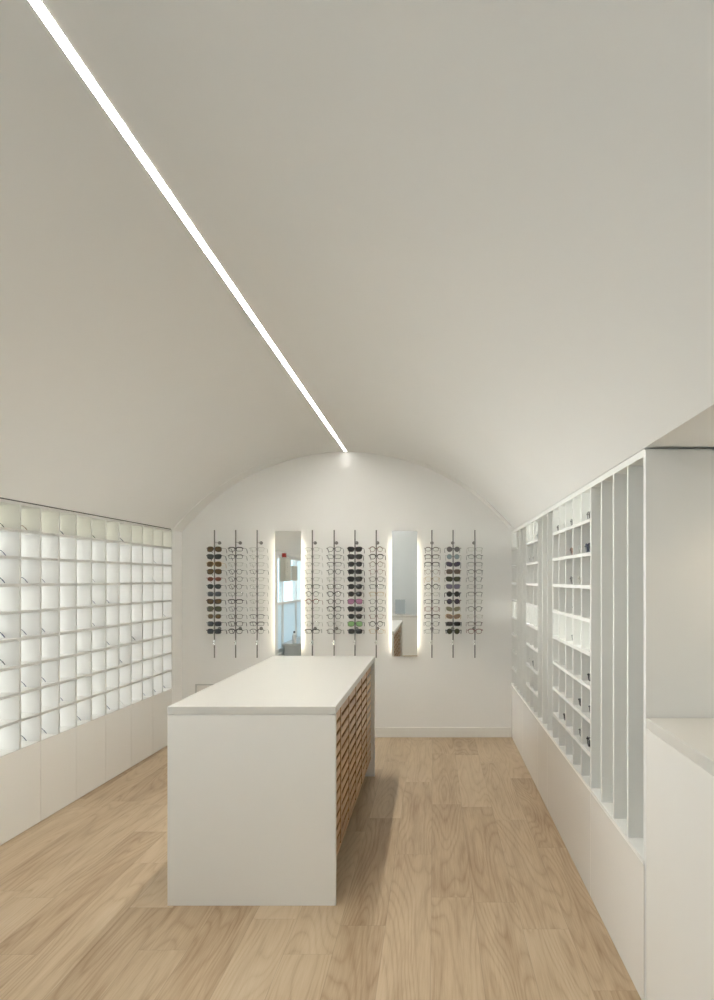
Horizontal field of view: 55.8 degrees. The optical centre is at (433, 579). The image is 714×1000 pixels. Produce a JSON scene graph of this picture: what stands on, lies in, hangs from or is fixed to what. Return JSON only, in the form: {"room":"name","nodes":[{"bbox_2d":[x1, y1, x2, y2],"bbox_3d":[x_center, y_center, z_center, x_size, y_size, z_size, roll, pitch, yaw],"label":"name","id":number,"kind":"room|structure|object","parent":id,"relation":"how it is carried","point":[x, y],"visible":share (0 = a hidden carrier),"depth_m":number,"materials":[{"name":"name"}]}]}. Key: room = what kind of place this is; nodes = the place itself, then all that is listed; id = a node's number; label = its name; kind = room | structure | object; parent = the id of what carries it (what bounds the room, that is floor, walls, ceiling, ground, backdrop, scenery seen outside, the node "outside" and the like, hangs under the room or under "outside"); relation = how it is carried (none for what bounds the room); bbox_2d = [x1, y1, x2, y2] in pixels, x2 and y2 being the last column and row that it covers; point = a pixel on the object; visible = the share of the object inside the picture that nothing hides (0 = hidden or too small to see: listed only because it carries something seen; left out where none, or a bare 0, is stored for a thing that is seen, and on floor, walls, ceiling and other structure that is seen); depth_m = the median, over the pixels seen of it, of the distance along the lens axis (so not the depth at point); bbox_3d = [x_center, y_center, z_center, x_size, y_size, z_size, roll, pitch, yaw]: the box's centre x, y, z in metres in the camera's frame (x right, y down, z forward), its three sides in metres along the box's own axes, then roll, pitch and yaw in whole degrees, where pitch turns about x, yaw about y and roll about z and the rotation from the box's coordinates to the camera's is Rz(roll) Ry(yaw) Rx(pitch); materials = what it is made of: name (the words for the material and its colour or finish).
{"room":"shop","nodes":[
{"label":"shop","id":0,"kind":"room"},
{"bbox_2d":[171,529,181,703],"bbox_3d":[-2.600,0.519,6.229,0.400,1.962,0.231,0,0,0],"label":"wall","id":1,"kind":"structure","parent":0,"point":[176,535],"depth_m":6.22,"materials":[{"name":"white paint"}]},
{"bbox_2d":[0,737,640,999],"bbox_3d":[-0.600,1.550,2.172,5.000,0.100,8.745,0,0,0],"label":"floor","id":2,"kind":"structure","parent":0,"point":[456,879],"depth_m":3.01,"materials":[{"name":"brown wood"}]},
{"bbox_2d":[0,742,39,844],"bbox_3d":[-2.605,1.250,3.929,0.340,0.499,0.395,0,0,1],"label":"base cabinet","id":3,"kind":"object","parent":2,"relation":"on","point":[20,769],"visible":1,"depth_m":3.92,"materials":[{"name":"white paint"}]},
{"bbox_2d":[40,727,75,820],"bbox_3d":[-2.599,1.250,4.326,0.340,0.499,0.395,0,0,1],"label":"base cabinet","id":4,"kind":"object","parent":2,"relation":"on","point":[57,752],"visible":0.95,"depth_m":4.30,"materials":[{"name":"white paint"}]},
{"bbox_2d":[76,715,105,799],"bbox_3d":[-2.593,1.250,4.723,0.340,0.499,0.395,0,0,1],"label":"base cabinet","id":5,"kind":"object","parent":2,"relation":"on","point":[90,736],"visible":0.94,"depth_m":4.71,"materials":[{"name":"white paint"}]},
{"bbox_2d":[106,705,130,781],"bbox_3d":[-2.587,1.250,5.121,0.340,0.499,0.395,0,0,1],"label":"base cabinet","id":6,"kind":"object","parent":2,"relation":"on","point":[118,723],"visible":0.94,"depth_m":5.11,"materials":[{"name":"white paint"}]},
{"bbox_2d":[131,696,152,766],"bbox_3d":[-2.580,1.250,5.518,0.340,0.499,0.395,0,0,1],"label":"base cabinet","id":7,"kind":"object","parent":2,"relation":"on","point":[142,711],"visible":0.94,"depth_m":5.50,"materials":[{"name":"white paint"}]},
{"bbox_2d":[153,689,171,753],"bbox_3d":[-2.574,1.250,5.915,0.340,0.499,0.395,0,0,1],"label":"base cabinet","id":8,"kind":"object","parent":2,"relation":"on","point":[161,701],"visible":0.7,"depth_m":5.87,"materials":[{"name":"white paint"}]},
{"bbox_2d":[167,656,374,905],"bbox_3d":[-0.839,1.042,4.085,0.774,0.916,2.040,0,0,0],"label":"display counter","id":9,"kind":"object","parent":2,"relation":"on","point":[268,763],"depth_m":3.07,"materials":[{"name":"white paint"}]},
{"bbox_2d":[167,656,374,713],"bbox_3d":[-0.839,0.602,4.085,0.774,0.036,2.040,0,0,0],"label":"countertop","id":10,"kind":"structure","parent":9,"relation":"on","point":[276,684],"depth_m":3.57,"materials":[{"name":"white stone"}]},
{"bbox_2d":[512,686,522,758],"bbox_3d":[0.898,1.250,5.944,0.320,0.499,0.796,0,0,0],"label":"base cabinet","id":11,"kind":"object","parent":2,"relation":"on","point":[517,702],"visible":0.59,"depth_m":5.89,"materials":[{"name":"white paint"}]},
{"bbox_2d":[523,701,537,788],"bbox_3d":[0.898,1.250,5.145,0.320,0.499,0.798,0,0,0],"label":"base cabinet","id":12,"kind":"object","parent":2,"relation":"on","point":[530,723],"visible":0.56,"depth_m":5.10,"materials":[{"name":"white paint"}]},
{"bbox_2d":[538,722,546,806],"bbox_3d":[0.898,1.250,4.545,0.320,0.499,0.398,0,0,0],"label":"base cabinet","id":13,"kind":"object","parent":2,"relation":"on","point":[542,735],"visible":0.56,"depth_m":4.54,"materials":[{"name":"white paint"}]},
{"bbox_2d":[547,734,590,895],"bbox_3d":[0.898,1.250,3.745,0.320,0.499,1.198,0,0,0],"label":"base cabinet","id":14,"kind":"object","parent":2,"relation":"on","point":[568,797],"visible":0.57,"depth_m":3.60,"materials":[{"name":"white paint"}]},
{"bbox_2d":[511,449,713,864],"bbox_3d":[0.896,0.271,4.339,0.324,1.458,4.008,0,0,0],"label":"display shelf","id":15,"kind":"object","parent":14,"relation":"on","point":[604,614],"visible":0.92,"depth_m":3.14,"materials":[{"name":"white paint"}]},
{"bbox_2d":[585,543,589,551],"bbox_3d":[0.818,-0.154,3.257,0.143,0.048,0.145,0,0,0],"label":"sunglasses","id":16,"kind":"object","parent":15,"relation":"on","point":[587,546],"visible":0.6,"depth_m":3.26,"materials":[{"name":"black plastic"}]},
{"bbox_2d":[591,794,644,999],"bbox_3d":[0.898,1.250,2.745,0.320,0.499,0.798,0,0,0],"label":"base cabinet","id":17,"kind":"object","parent":2,"relation":"on","point":[617,873],"visible":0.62,"depth_m":2.65,"materials":[{"name":"white paint"}]},
{"bbox_2d":[646,718,713,999],"bbox_3d":[1.118,0.991,0.161,0.760,1.019,4.317,0,0,0],"label":"counter","id":18,"kind":"object","parent":2,"relation":"on","point":[679,751],"depth_m":2.03,"materials":[{"name":"white paint"}]},
{"bbox_2d":[646,718,713,774],"bbox_3d":[1.118,0.499,0.161,0.760,0.037,4.317,0,0,0],"label":"countertop","id":19,"kind":"structure","parent":18,"relation":"on","point":[692,737],"depth_m":2.08,"materials":[{"name":"white stone"}]},
{"bbox_3d":[-2.624,1.250,2.737,0.340,0.499,0.395,0,0,1],"label":"base cabinet","id":20,"kind":"object","parent":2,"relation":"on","visible":0},
{"bbox_2d":[0,497,171,756],"bbox_3d":[-2.586,0.268,4.226,0.313,1.464,3.775,0,0,1],"label":"shelf","id":21,"kind":"object","parent":20,"relation":"on","point":[74,657],"visible":0.99,"depth_m":4.52,"materials":[{"name":"white wood"}]},
{"bbox_2d":[182,452,511,736],"bbox_3d":[-0.600,0.000,6.420,5.000,3.000,0.150,0,0,0],"label":"wall","id":22,"kind":"structure","parent":0,"point":[344,493],"depth_m":6.34,"materials":[{"name":"white paint"}]},
{"bbox_2d":[195,684,213,692],"bbox_3d":[-1.998,1.207,6.340,0.540,0.426,0.008,0,0,0],"label":"access panel","id":23,"kind":"object","parent":22,"relation":"attached to","point":[197,688],"visible":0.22,"depth_m":6.34,"materials":[{"name":"metal"}]},
{"bbox_2d":[212,530,220,657],"bbox_3d":[-2.038,0.134,6.261,0.033,1.187,0.167,0,0,0],"label":"rod","id":24,"kind":"object","parent":22,"relation":"attached to","point":[219,542],"visible":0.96,"depth_m":6.19,"materials":[{"name":"metal"}]},
{"bbox_2d":[206,599,225,603],"bbox_3d":[-2.041,0.209,6.253,0.154,0.057,0.149,0,-1,-2],"label":"sunglasses","id":25,"kind":"object","parent":24,"relation":"on","point":[209,601],"visible":1,"depth_m":6.18,"materials":[{"name":"brown plastic"}]},
{"bbox_2d":[206,584,225,588],"bbox_3d":[-2.039,0.068,6.253,0.153,0.054,0.148,0,2,-1],"label":"sunglasses","id":26,"kind":"object","parent":24,"relation":"on","point":[210,586],"visible":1,"depth_m":6.18,"materials":[{"name":"black plastic"}]},
{"bbox_2d":[207,561,224,567],"bbox_3d":[-2.038,-0.137,6.253,0.153,0.062,0.146,0,0,0],"label":"sunglasses","id":27,"kind":"object","parent":24,"relation":"on","point":[210,563],"visible":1,"depth_m":6.18,"materials":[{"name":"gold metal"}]},
{"bbox_2d":[206,629,226,633],"bbox_3d":[-2.035,0.487,6.253,0.155,0.056,0.150,0,-1,3],"label":"sunglasses","id":28,"kind":"object","parent":24,"relation":"on","point":[209,631],"visible":1,"depth_m":6.18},
{"bbox_2d":[207,577,225,580],"bbox_3d":[-2.040,0.004,6.253,0.153,0.051,0.148,0,-2,-2],"label":"sunglasses","id":29,"kind":"object","parent":24,"relation":"on","point":[208,578],"visible":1,"depth_m":6.18,"materials":[{"name":"red plastic"}]},
{"bbox_2d":[206,569,226,575],"bbox_3d":[-2.034,-0.068,6.253,0.153,0.062,0.147,0,0,2],"label":"sunglasses","id":30,"kind":"object","parent":24,"relation":"on","point":[209,571],"visible":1,"depth_m":6.18,"materials":[{"name":"brown plastic"}]},
{"bbox_2d":[206,554,226,560],"bbox_3d":[-2.039,-0.207,6.253,0.154,0.056,0.149,0,-1,0],"label":"sunglasses","id":31,"kind":"object","parent":24,"relation":"on","point":[209,556],"visible":1,"depth_m":6.18,"materials":[{"name":"black plastic"}]},
{"bbox_2d":[207,621,226,625],"bbox_3d":[-2.036,0.416,6.253,0.154,0.055,0.149,0,0,1],"label":"sunglasses","id":32,"kind":"object","parent":24,"relation":"on","point":[210,623],"visible":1,"depth_m":6.18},
{"bbox_2d":[207,614,226,618],"bbox_3d":[-2.034,0.346,6.253,0.153,0.054,0.148,0,0,2],"label":"sunglasses","id":33,"kind":"object","parent":24,"relation":"on","point":[210,616],"visible":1,"depth_m":6.18,"materials":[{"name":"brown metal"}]},
{"bbox_2d":[207,606,226,611],"bbox_3d":[-2.035,0.277,6.253,0.153,0.057,0.148,0,-1,2],"label":"sunglasses","id":34,"kind":"object","parent":24,"relation":"on","point":[209,608],"visible":1,"depth_m":6.18,"materials":[{"name":"plastic"}]},
{"bbox_2d":[207,592,226,595],"bbox_3d":[-2.036,0.137,6.253,0.153,0.054,0.148,0,2,1],"label":"sunglasses","id":35,"kind":"object","parent":24,"relation":"on","point":[208,593],"visible":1,"depth_m":6.18,"materials":[{"name":"grey plastic"}]},
{"bbox_2d":[207,546,226,551],"bbox_3d":[-2.035,-0.278,6.253,0.153,0.057,0.148,0,0,2],"label":"sunglasses","id":36,"kind":"object","parent":24,"relation":"on","point":[209,549],"visible":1,"depth_m":6.18,"materials":[{"name":"brown plastic"}]},
{"bbox_2d":[234,530,241,657],"bbox_3d":[-1.842,0.134,6.261,0.033,1.187,0.167,0,0,0],"label":"rod","id":37,"kind":"object","parent":22,"relation":"attached to","point":[239,542],"visible":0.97,"depth_m":6.19,"materials":[{"name":"metal"}]},
{"bbox_2d":[228,599,246,603],"bbox_3d":[-1.841,0.208,6.252,0.152,0.054,0.149,0,0,-2],"label":"eyeglasses","id":38,"kind":"object","parent":37,"relation":"on","point":[229,599],"visible":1,"depth_m":6.18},
{"bbox_2d":[228,629,247,633],"bbox_3d":[-1.837,0.483,6.252,0.152,0.057,0.149,0,1,3],"label":"eyeglasses","id":39,"kind":"object","parent":37,"relation":"on","point":[229,629],"visible":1,"depth_m":6.18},
{"bbox_2d":[228,547,247,552],"bbox_3d":[-1.839,-0.275,6.252,0.152,0.054,0.149,0,-1,0],"label":"eyeglasses","id":40,"kind":"object","parent":37,"relation":"on","point":[229,547],"visible":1,"depth_m":6.18,"materials":[{"name":"black plastic"}]},
{"bbox_2d":[255,530,262,657],"bbox_3d":[-1.642,0.134,6.261,0.033,1.187,0.167,0,0,0],"label":"rod","id":41,"kind":"object","parent":22,"relation":"attached to","point":[260,542],"visible":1,"depth_m":6.19,"materials":[{"name":"metal"}]},
{"bbox_2d":[275,531,300,655],"bbox_3d":[-1.379,0.135,6.322,0.246,1.182,0.044,0,0,0],"label":"wall mirror","id":42,"kind":"object","parent":22,"relation":"attached to","point":[287,543],"visible":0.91,"depth_m":6.30,"materials":[{"name":"clear glass"}]},
{"bbox_2d":[310,530,316,655],"bbox_3d":[-1.129,0.134,6.261,0.033,1.187,0.167,0,0,0],"label":"rod","id":43,"kind":"object","parent":22,"relation":"attached to","point":[314,542],"visible":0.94,"depth_m":6.19,"materials":[{"name":"metal"}]},
{"bbox_2d":[332,530,337,655],"bbox_3d":[-0.927,0.134,6.261,0.033,1.187,0.167,0,0,0],"label":"rod","id":44,"kind":"object","parent":22,"relation":"attached to","point":[336,542],"visible":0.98,"depth_m":6.19,"materials":[{"name":"metal"}]},
{"bbox_2d":[173,448,513,531],"bbox_3d":[-0.832,-0.842,6.239,3.139,0.782,0.213,0,0,0],"label":"trim","id":45,"kind":"structure","parent":22,"relation":"attached to","point":[182,524],"depth_m":6.23,"materials":[{"name":"white paint"}]},
{"bbox_2d":[353,530,358,655],"bbox_3d":[-0.734,0.134,6.261,0.033,1.187,0.167,0,0,0],"label":"rod","id":46,"kind":"object","parent":22,"relation":"attached to","point":[355,541],"visible":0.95,"depth_m":6.19,"materials":[{"name":"metal"}]},
{"bbox_2d":[347,629,362,633],"bbox_3d":[-0.733,0.487,6.253,0.154,0.055,0.149,0,-2,-1],"label":"sunglasses","id":47,"kind":"object","parent":46,"relation":"on","point":[350,631],"visible":1,"depth_m":6.18,"materials":[{"name":"black plastic"}]},
{"bbox_2d":[347,599,363,603],"bbox_3d":[-0.735,0.206,6.253,0.153,0.057,0.148,0,1,-2],"label":"sunglasses","id":48,"kind":"object","parent":46,"relation":"on","point":[350,601],"visible":1,"depth_m":6.18,"materials":[{"name":"pink plastic"}]},
{"bbox_2d":[347,584,363,589],"bbox_3d":[-0.734,0.070,6.253,0.155,0.056,0.150,0,0,-2],"label":"sunglasses","id":49,"kind":"object","parent":46,"relation":"on","point":[350,586],"visible":1,"depth_m":6.18,"materials":[{"name":"black plastic"}]},
{"bbox_2d":[347,554,363,560],"bbox_3d":[-0.735,-0.207,6.253,0.154,0.057,0.149,0,0,-3],"label":"sunglasses","id":50,"kind":"object","parent":46,"relation":"on","point":[350,556],"visible":1,"depth_m":6.18,"materials":[{"name":"black plastic"}]},
{"bbox_2d":[347,621,364,626],"bbox_3d":[-0.730,0.415,6.253,0.153,0.057,0.148,0,-1,1],"label":"sunglasses","id":51,"kind":"object","parent":46,"relation":"on","point":[350,623],"visible":1,"depth_m":6.18,"materials":[{"name":"green plastic"}]},
{"bbox_2d":[347,614,364,618],"bbox_3d":[-0.731,0.345,6.253,0.154,0.055,0.149,0,1,1],"label":"sunglasses","id":52,"kind":"object","parent":46,"relation":"on","point":[350,616],"visible":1,"depth_m":6.18,"materials":[{"name":"black plastic"}]},
{"bbox_2d":[347,606,364,611],"bbox_3d":[-0.732,0.278,6.253,0.155,0.058,0.150,0,-2,0],"label":"sunglasses","id":53,"kind":"object","parent":46,"relation":"on","point":[350,608],"visible":1,"depth_m":6.18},
{"bbox_2d":[348,591,363,596],"bbox_3d":[-0.734,0.141,6.253,0.154,0.060,0.148,0,0,-2],"label":"sunglasses","id":54,"kind":"object","parent":46,"relation":"on","point":[350,593],"visible":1,"depth_m":6.18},
{"bbox_2d":[347,569,364,575],"bbox_3d":[-0.731,-0.067,6.253,0.154,0.055,0.149,0,-1,2],"label":"sunglasses","id":55,"kind":"object","parent":46,"relation":"on","point":[350,571],"visible":1,"depth_m":6.18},
{"bbox_2d":[348,562,363,566],"bbox_3d":[-0.735,-0.140,6.253,0.154,0.055,0.149,0,2,-3],"label":"sunglasses","id":56,"kind":"object","parent":46,"relation":"on","point":[351,564],"visible":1,"depth_m":6.18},
{"bbox_2d":[347,547,364,553],"bbox_3d":[-0.732,-0.276,6.253,0.154,0.056,0.149,0,-1,1],"label":"sunglasses","id":57,"kind":"object","parent":46,"relation":"on","point":[350,549],"visible":1,"depth_m":6.18,"materials":[{"name":"black plastic"}]},
{"bbox_2d":[348,576,364,581],"bbox_3d":[-0.731,-0.001,6.253,0.155,0.058,0.150,0,0,2],"label":"sunglasses","id":58,"kind":"object","parent":46,"relation":"on","point":[350,578],"visible":1,"depth_m":6.18,"materials":[{"name":"black plastic"}]},
{"bbox_2d":[374,530,378,657],"bbox_3d":[-0.536,0.134,6.261,0.033,1.187,0.167,0,0,0],"label":"rod","id":59,"kind":"object","parent":22,"relation":"attached to","point":[377,542],"visible":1,"depth_m":6.19,"materials":[{"name":"metal"}]},
{"bbox_2d":[368,554,385,559],"bbox_3d":[-0.531,-0.210,6.252,0.152,0.058,0.149,0,1,2],"label":"eyeglasses","id":60,"kind":"object","parent":59,"relation":"on","point":[370,554],"visible":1,"depth_m":6.18,"materials":[{"name":"grey plastic"}]},
{"bbox_2d":[392,531,416,655],"bbox_3d":[-0.277,0.135,6.322,0.241,1.182,0.044,0,0,0],"label":"wall mirror","id":61,"kind":"object","parent":22,"relation":"attached to","point":[404,543],"visible":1,"depth_m":6.30,"materials":[{"name":"clear glass"}]},
{"bbox_2d":[430,530,433,657],"bbox_3d":[-0.020,0.134,6.261,0.033,1.187,0.167,0,0,0],"label":"rod","id":62,"kind":"object","parent":22,"relation":"attached to","point":[431,542],"visible":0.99,"depth_m":6.19,"materials":[{"name":"metal"}]},
{"bbox_2d":[375,727,510,736],"bbox_3d":[-0.831,1.452,6.338,3.134,0.096,0.014,0,0,0],"label":"baseboard","id":63,"kind":"structure","parent":22,"relation":"attached to","point":[379,731],"depth_m":6.33,"materials":[{"name":"white paint"}]},
{"bbox_2d":[451,530,453,657],"bbox_3d":[0.177,0.134,6.261,0.033,1.187,0.167,0,0,0],"label":"rod","id":64,"kind":"object","parent":22,"relation":"attached to","point":[452,542],"visible":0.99,"depth_m":6.19,"materials":[{"name":"metal"}]},
{"bbox_2d":[444,599,460,603],"bbox_3d":[0.175,0.206,6.253,0.154,0.057,0.149,0,1,-3],"label":"sunglasses","id":65,"kind":"object","parent":64,"relation":"on","point":[449,601],"visible":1,"depth_m":6.18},
{"bbox_2d":[444,591,460,596],"bbox_3d":[0.174,0.139,6.253,0.155,0.058,0.150,0,-1,-3],"label":"sunglasses","id":66,"kind":"object","parent":64,"relation":"on","point":[449,593],"visible":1,"depth_m":6.18,"materials":[{"name":"black plastic"}]},
{"bbox_2d":[444,584,460,588],"bbox_3d":[0.175,0.067,6.253,0.153,0.056,0.148,0,2,-2],"label":"sunglasses","id":67,"kind":"object","parent":64,"relation":"on","point":[448,586],"visible":1,"depth_m":6.18,"materials":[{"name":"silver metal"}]},
{"bbox_2d":[445,614,460,618],"bbox_3d":[0.180,0.347,6.253,0.153,0.055,0.148,0,-1,2],"label":"sunglasses","id":68,"kind":"object","parent":64,"relation":"on","point":[449,616],"visible":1,"depth_m":6.18,"materials":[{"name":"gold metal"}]},
{"bbox_2d":[445,606,460,611],"bbox_3d":[0.178,0.277,6.253,0.153,0.055,0.148,0,0,0],"label":"sunglasses","id":69,"kind":"object","parent":64,"relation":"on","point":[448,608],"visible":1,"depth_m":6.18,"materials":[{"name":"plastic"}]},
{"bbox_2d":[446,577,459,581],"bbox_3d":[0.176,-0.001,6.253,0.153,0.056,0.148,0,0,-1],"label":"sunglasses","id":70,"kind":"object","parent":64,"relation":"on","point":[449,579],"visible":1,"depth_m":6.18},
{"bbox_2d":[445,569,460,573],"bbox_3d":[0.177,-0.070,6.253,0.153,0.054,0.148,0,1,-2],"label":"sunglasses","id":71,"kind":"object","parent":64,"relation":"on","point":[448,571],"visible":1,"depth_m":6.18,"materials":[{"name":"plastic"}]},
{"bbox_2d":[445,562,460,567],"bbox_3d":[0.179,-0.136,6.253,0.153,0.060,0.147,0,0,1],"label":"sunglasses","id":72,"kind":"object","parent":64,"relation":"on","point":[449,564],"visible":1,"depth_m":6.18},
{"bbox_2d":[445,554,460,560],"bbox_3d":[0.180,-0.207,6.253,0.152,0.055,0.147,0,-1,2],"label":"sunglasses","id":73,"kind":"object","parent":64,"relation":"on","point":[449,556],"visible":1,"depth_m":6.18,"materials":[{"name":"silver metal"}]},
{"bbox_2d":[445,629,461,633],"bbox_3d":[0.182,0.485,6.253,0.155,0.058,0.150,0,-1,3],"label":"sunglasses","id":74,"kind":"object","parent":64,"relation":"on","point":[449,631],"visible":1,"depth_m":6.18,"materials":[{"name":"black plastic"}]},
{"bbox_2d":[445,622,461,625],"bbox_3d":[0.182,0.417,6.253,0.155,0.053,0.150,0,0,3],"label":"sunglasses","id":75,"kind":"object","parent":64,"relation":"on","point":[447,623],"visible":1,"depth_m":6.18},
{"bbox_2d":[447,547,460,552],"bbox_3d":[0.175,-0.279,6.253,0.153,0.056,0.148,0,1,-3],"label":"sunglasses","id":76,"kind":"object","parent":64,"relation":"on","point":[449,549],"visible":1,"depth_m":6.18,"materials":[{"name":"grey plastic"}]},
{"bbox_2d":[472,530,475,657],"bbox_3d":[0.379,0.134,6.261,0.033,1.187,0.167,0,0,0],"label":"rod","id":77,"kind":"object","parent":22,"relation":"attached to","point":[474,541],"visible":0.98,"depth_m":6.19,"materials":[{"name":"metal"}]},
{"bbox_2d":[0,0,713,528],"bbox_3d":[-0.895,-0.897,2.172,3.265,0.871,8.345,0,0,0],"label":"ceiling","id":78,"kind":"structure","parent":0,"point":[477,236],"depth_m":1.97,"materials":[{"name":"white paint"}]},
{"bbox_2d":[28,0,346,451],"bbox_3d":[-0.836,-1.212,2.167,0.027,0.002,8.299,0,0,0],"label":"recessed light","id":79,"kind":"object","parent":78,"relation":"in","point":[38,6],"visible":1,"depth_m":1.92,"materials":[{"name":"white plastic"}]},
{"bbox_2d":[334,436,346,451],"bbox_3d":[-0.836,-1.212,5.982,0.023,0.001,0.665,0,0,0],"label":"strip light","id":80,"kind":"object","parent":79,"relation":"attached to","point":[335,437],"depth_m":5.94,"materials":[{"name":"white plastic"}]},
{"bbox_2d":[515,404,713,528],"bbox_3d":[1.319,-0.522,2.172,1.162,0.119,8.345,0,0,0],"label":"trim","id":81,"kind":"structure","parent":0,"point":[697,432],"depth_m":2.16,"materials":[{"name":"white paint"}]},
{"bbox_2d":[645,451,713,999],"bbox_3d":[1.119,0.525,2.329,0.762,1.949,0.012,0,0,0],"label":"wall partition","id":82,"kind":"structure","parent":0,"point":[679,485],"depth_m":2.32,"materials":[{"name":"white paint"}]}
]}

